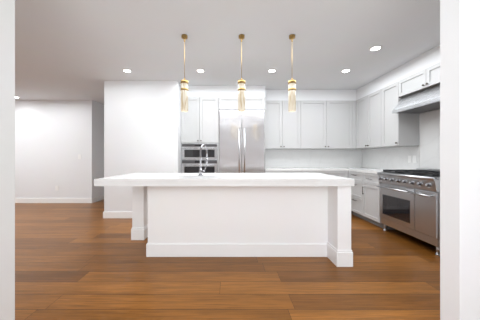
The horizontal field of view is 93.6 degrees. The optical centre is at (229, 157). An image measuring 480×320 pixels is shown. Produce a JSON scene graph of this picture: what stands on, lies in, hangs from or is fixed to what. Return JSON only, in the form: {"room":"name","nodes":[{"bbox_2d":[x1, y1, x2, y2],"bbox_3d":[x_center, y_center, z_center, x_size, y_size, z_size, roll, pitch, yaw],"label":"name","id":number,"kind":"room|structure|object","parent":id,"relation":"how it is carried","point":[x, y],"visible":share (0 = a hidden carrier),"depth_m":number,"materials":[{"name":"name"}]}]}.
{"room":"kitchen","nodes":[
{"label":"kitchen","id":0,"kind":"room"},
{"bbox_2d":[0,0,14,319],"bbox_3d":[-4.300,-0.165,1.302,6.000,2.630,0.115,0,0,0],"label":"wall","id":1,"kind":"structure","parent":0,"point":[7,159],"depth_m":1.31,"materials":[{"name":"paint"}]},
{"bbox_2d":[15,100,103,197],"bbox_3d":[-5.415,-0.165,6.350,3.770,2.630,1.200,0,0,0],"label":"wall","id":2,"kind":"structure","parent":0,"point":[54,139],"depth_m":5.75,"materials":[{"name":"white paint"}]},
{"bbox_2d":[15,198,92,202],"bbox_3d":[-5.392,1.090,5.742,3.756,0.120,0.016,0,0,0],"label":"baseboard","id":3,"kind":"structure","parent":2,"relation":"attached to","point":[80,200],"depth_m":5.73,"materials":[{"name":"white paint"}]},
{"bbox_2d":[93,195,103,202],"bbox_3d":[-3.522,1.090,6.265,0.016,0.120,0.990,0,0,0],"label":"baseboard","id":4,"kind":"structure","parent":2,"relation":"attached to","point":[101,197],"depth_m":6.01,"materials":[{"name":"white paint"}]},
{"bbox_2d":[104,81,180,211],"bbox_3d":[-1.705,-0.165,5.580,1.410,2.630,2.540,0,0,0],"label":"wall","id":5,"kind":"structure","parent":0,"point":[142,126],"depth_m":4.31,"materials":[{"name":"white paint"}]},
{"bbox_2d":[103,212,131,217],"bbox_3d":[-1.705,1.090,4.302,1.410,0.120,0.016,0,0,0],"label":"baseboard","id":6,"kind":"structure","parent":5,"relation":"attached to","point":[105,214],"depth_m":4.29,"materials":[{"name":"white paint"}]},
{"bbox_2d":[15,199,439,319],"bbox_3d":[-2.100,1.180,2.700,10.700,0.060,8.600,0,0,0],"label":"floor","id":7,"kind":"structure","parent":0,"point":[80,261],"depth_m":2.15,"materials":[{"name":"brown wood"}]},
{"bbox_2d":[181,86,220,172],"bbox_3d":[-0.610,-0.164,4.882,0.776,2.628,0.630,0,0,0],"label":"tall cabinet","id":8,"kind":"object","parent":7,"relation":"on","point":[200,120],"depth_m":4.58,"materials":[{"name":"paint"}]},
{"bbox_2d":[181,144,217,172],"bbox_3d":[-0.619,0.200,4.549,0.732,0.980,0.078,0,0,0],"label":"wall oven","id":9,"kind":"object","parent":8,"relation":"in","point":[190,151],"visible":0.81,"depth_m":4.56,"materials":[{"name":"silver metal"}]},
{"bbox_2d":[98,185,353,266],"bbox_3d":[-0.043,0.723,2.845,2.683,0.854,0.948,0,0,0],"label":"kitchen island","id":10,"kind":"object","parent":7,"relation":"on","point":[244,215],"depth_m":2.63,"materials":[{"name":"paint"}]},
{"bbox_2d":[94,173,353,184],"bbox_3d":[-0.060,0.258,2.842,2.720,0.075,0.985,0,0,0],"label":"island countertop","id":11,"kind":"structure","parent":10,"relation":"on","point":[132,178],"depth_m":2.35,"materials":[{"name":"white stone"}]},
{"bbox_2d":[198,144,207,175],"bbox_3d":[-0.334,0.022,2.833,0.108,0.396,0.213,0,0,0],"label":"faucet","id":12,"kind":"object","parent":11,"relation":"on","point":[200,169],"visible":1,"depth_m":2.75,"materials":[{"name":"silver metal"}]},
{"bbox_2d":[221,86,237,109],"bbox_3d":[0.001,-0.164,4.882,0.481,2.628,0.630,0,0,0],"label":"tall cabinet","id":13,"kind":"object","parent":7,"relation":"on","point":[229,94],"depth_m":4.58,"materials":[{"name":"paint"}]},
{"bbox_2d":[219,110,263,172],"bbox_3d":[0.240,0.086,4.847,0.914,2.127,0.686,0,0,0],"label":"refrigerator","id":14,"kind":"object","parent":7,"relation":"on","point":[241,142],"visible":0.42,"depth_m":4.56,"materials":[{"name":"silver metal"}]},
{"bbox_2d":[245,86,264,172],"bbox_3d":[0.481,-0.164,4.882,0.481,2.628,0.630,0,0,0],"label":"tall cabinet","id":15,"kind":"object","parent":7,"relation":"on","point":[254,95],"depth_m":4.59,"materials":[{"name":"paint"}]},
{"bbox_2d":[265,172,296,172],"bbox_3d":[1.042,0.706,4.887,0.634,0.888,0.620,0,0,0],"label":"base cabinet","id":16,"kind":"object","parent":7,"relation":"on","point":[265,172],"depth_m":4.58,"materials":[{"name":"paint"}]},
{"bbox_2d":[297,172,324,173],"bbox_3d":[1.586,0.706,4.887,0.686,0.888,0.620,0,0,0],"label":"base cabinet","id":17,"kind":"object","parent":7,"relation":"on","point":[297,172],"depth_m":4.58,"materials":[{"name":"paint"}]},
{"bbox_2d":[325,172,344,176],"bbox_3d":[2.106,0.706,4.887,0.586,0.888,0.620,0,0,0],"label":"base cabinet","id":18,"kind":"object","parent":7,"relation":"on","point":[341,174],"depth_m":4.59,"materials":[{"name":"paint"}]},
{"bbox_2d":[345,172,364,219],"bbox_3d":[2.700,0.706,4.315,0.714,0.888,0.566,0,0,0],"label":"base cabinet","id":19,"kind":"object","parent":7,"relation":"on","point":[358,190],"depth_m":4.25,"materials":[{"name":"paint"}]},
{"bbox_2d":[265,168,348,171],"bbox_3d":[1.891,0.240,4.883,2.332,0.040,0.627,0,0,0],"label":"countertop","id":20,"kind":"structure","parent":19,"relation":"on","point":[266,169],"depth_m":4.58,"materials":[{"name":"white stone"}]},
{"bbox_2d":[365,172,396,229],"bbox_3d":[2.732,0.706,3.852,0.649,0.888,0.475,0,0,0],"label":"base cabinet","id":21,"kind":"object","parent":7,"relation":"on","point":[365,197],"depth_m":3.81,"materials":[{"name":"paint"}]},
{"bbox_2d":[349,168,389,171],"bbox_3d":[2.728,0.240,4.092,0.656,0.040,0.951,0,0,0],"label":"countertop","id":22,"kind":"structure","parent":21,"relation":"on","point":[350,169],"depth_m":4.30,"materials":[{"name":"white stone"}]},
{"bbox_2d":[376,168,439,255],"bbox_3d":[2.679,0.657,3.107,0.711,0.985,1.005,0,0,0],"label":"range","id":23,"kind":"object","parent":7,"relation":"on","point":[409,202],"visible":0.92,"depth_m":2.96,"materials":[{"name":"silver metal"}]},
{"bbox_2d":[15,0,439,104],"bbox_3d":[-2.100,-1.520,2.700,10.700,0.080,8.600,0,0,0],"label":"ceiling","id":24,"kind":"structure","parent":0,"point":[75,49],"depth_m":2.88,"materials":[{"name":"paint"}]},
{"bbox_2d":[181,34,187,111],"bbox_3d":[-0.550,-1.022,2.720,0.094,0.914,0.094,0,0,0],"label":"pendant light","id":25,"kind":"object","parent":24,"relation":"hanging from","point":[184,95],"visible":1,"depth_m":2.69,"materials":[{"name":"glass"}]},
{"bbox_2d":[238,34,244,111],"bbox_3d":[0.140,-1.022,2.720,0.094,0.914,0.094,0,0,0],"label":"pendant light","id":26,"kind":"object","parent":24,"relation":"hanging from","point":[241,95],"visible":1,"depth_m":2.69,"materials":[{"name":"glass"}]},
{"bbox_2d":[288,34,295,111],"bbox_3d":[0.750,-1.022,2.720,0.094,0.914,0.094,0,0,0],"label":"pendant light","id":27,"kind":"object","parent":24,"relation":"hanging from","point":[291,95],"visible":1,"depth_m":2.69,"materials":[{"name":"glass"}]},
{"bbox_2d":[369,45,381,50],"bbox_3d":[1.960,-1.476,3.030,0.149,0.007,0.149,0,0,-9],"label":"recessed light","id":28,"kind":"object","parent":24,"relation":"in","point":[375,48],"depth_m":3.02,"materials":[{"name":"white paint"}]},
{"bbox_2d":[440,0,479,319],"bbox_3d":[2.170,-0.165,1.302,1.800,2.630,0.115,0,0,0],"label":"wall","id":29,"kind":"structure","parent":0,"point":[459,159],"depth_m":1.25,"materials":[{"name":"white paint"}]},
{"bbox_3d":[3.150,-0.165,1.900,0.180,2.630,7.000,0,0,0],"label":"wall","id":30,"kind":"structure","parent":0,"visible":0},
{"bbox_2d":[265,90,284,148],"bbox_3d":[0.954,-0.839,5.016,0.459,1.278,0.360,0,0,0],"label":"upper cabinet","id":31,"kind":"object","parent":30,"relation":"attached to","point":[274,99],"depth_m":4.85,"materials":[{"name":"paint"}]},
{"bbox_2d":[285,90,304,148],"bbox_3d":[1.325,-0.839,5.016,0.514,1.278,0.360,0,0,0],"label":"upper cabinet","id":32,"kind":"object","parent":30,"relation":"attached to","point":[294,121],"depth_m":4.85,"materials":[{"name":"paint"}]},
{"bbox_2d":[265,149,360,167],"bbox_3d":[1.879,0.011,5.188,2.310,0.417,0.019,0,0,0],"label":"backsplash","id":33,"kind":"structure","parent":30,"relation":"attached to","point":[274,158],"depth_m":5.18,"materials":[{"name":"white tile"}]},
{"bbox_2d":[305,90,328,148],"bbox_3d":[1.801,-0.839,5.016,0.671,1.278,0.360,0,0,0],"label":"upper cabinet","id":34,"kind":"object","parent":30,"relation":"attached to","point":[316,101],"depth_m":4.85,"materials":[{"name":"paint"}]},
{"bbox_2d":[329,90,348,148],"bbox_3d":[2.326,-0.839,5.016,0.611,1.278,0.360,0,0,0],"label":"upper cabinet","id":35,"kind":"object","parent":30,"relation":"attached to","point":[338,99],"depth_m":4.85,"materials":[{"name":"paint"}]},
{"bbox_2d":[353,83,368,148],"bbox_3d":[2.846,-0.839,4.614,0.420,1.278,0.490,0,0,0],"label":"upper cabinet","id":36,"kind":"object","parent":30,"relation":"attached to","point":[363,117],"depth_m":4.67,"materials":[{"name":"paint"}]},
{"bbox_2d":[369,79,376,148],"bbox_3d":[2.881,-0.839,4.223,0.350,1.278,0.522,0,0,0],"label":"upper cabinet","id":37,"kind":"object","parent":30,"relation":"attached to","point":[372,85],"depth_m":4.29,"materials":[{"name":"paint"}]},
{"bbox_2d":[377,70,412,147],"bbox_3d":[2.881,-0.839,3.846,0.350,1.278,0.464,0,0,0],"label":"upper cabinet","id":38,"kind":"object","parent":30,"relation":"attached to","point":[385,82],"depth_m":3.94,"materials":[{"name":"paint"}]},
{"bbox_2d":[361,109,439,169],"bbox_3d":[3.048,-0.243,3.898,0.019,0.925,2.597,0,0,0],"label":"backsplash","id":39,"kind":"structure","parent":30,"relation":"attached to","point":[426,151],"depth_m":3.61,"materials":[{"name":"white tile"}]},
{"bbox_2d":[408,156,416,162],"bbox_3d":[3.037,0.020,3.750,0.006,0.120,0.170,0,0,0],"label":"outlet","id":40,"kind":"object","parent":39,"relation":"attached to","point":[410,159],"visible":1,"depth_m":3.74,"materials":[{"name":"white plastic"}]},
{"bbox_2d":[393,53,424,144],"bbox_3d":[2.881,-0.839,3.390,0.350,1.278,0.565,0,0,0],"label":"upper cabinet","id":41,"kind":"object","parent":30,"relation":"attached to","point":[408,78],"depth_m":3.61,"materials":[{"name":"paint"}]},
{"bbox_2d":[392,84,439,113],"bbox_3d":[2.829,-0.839,3.107,0.457,0.266,0.995,0,0,0],"label":"range hood","id":42,"kind":"object","parent":30,"relation":"attached to","point":[424,101],"visible":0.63,"depth_m":3.21,"materials":[{"name":"silver metal"}]},
{"bbox_2d":[425,45,439,88],"bbox_3d":[2.881,-0.839,2.853,0.350,1.278,0.508,0,0,0],"label":"upper cabinet","id":43,"kind":"object","parent":30,"relation":"attached to","point":[432,57],"depth_m":3.02,"materials":[{"name":"paint"}]}
]}

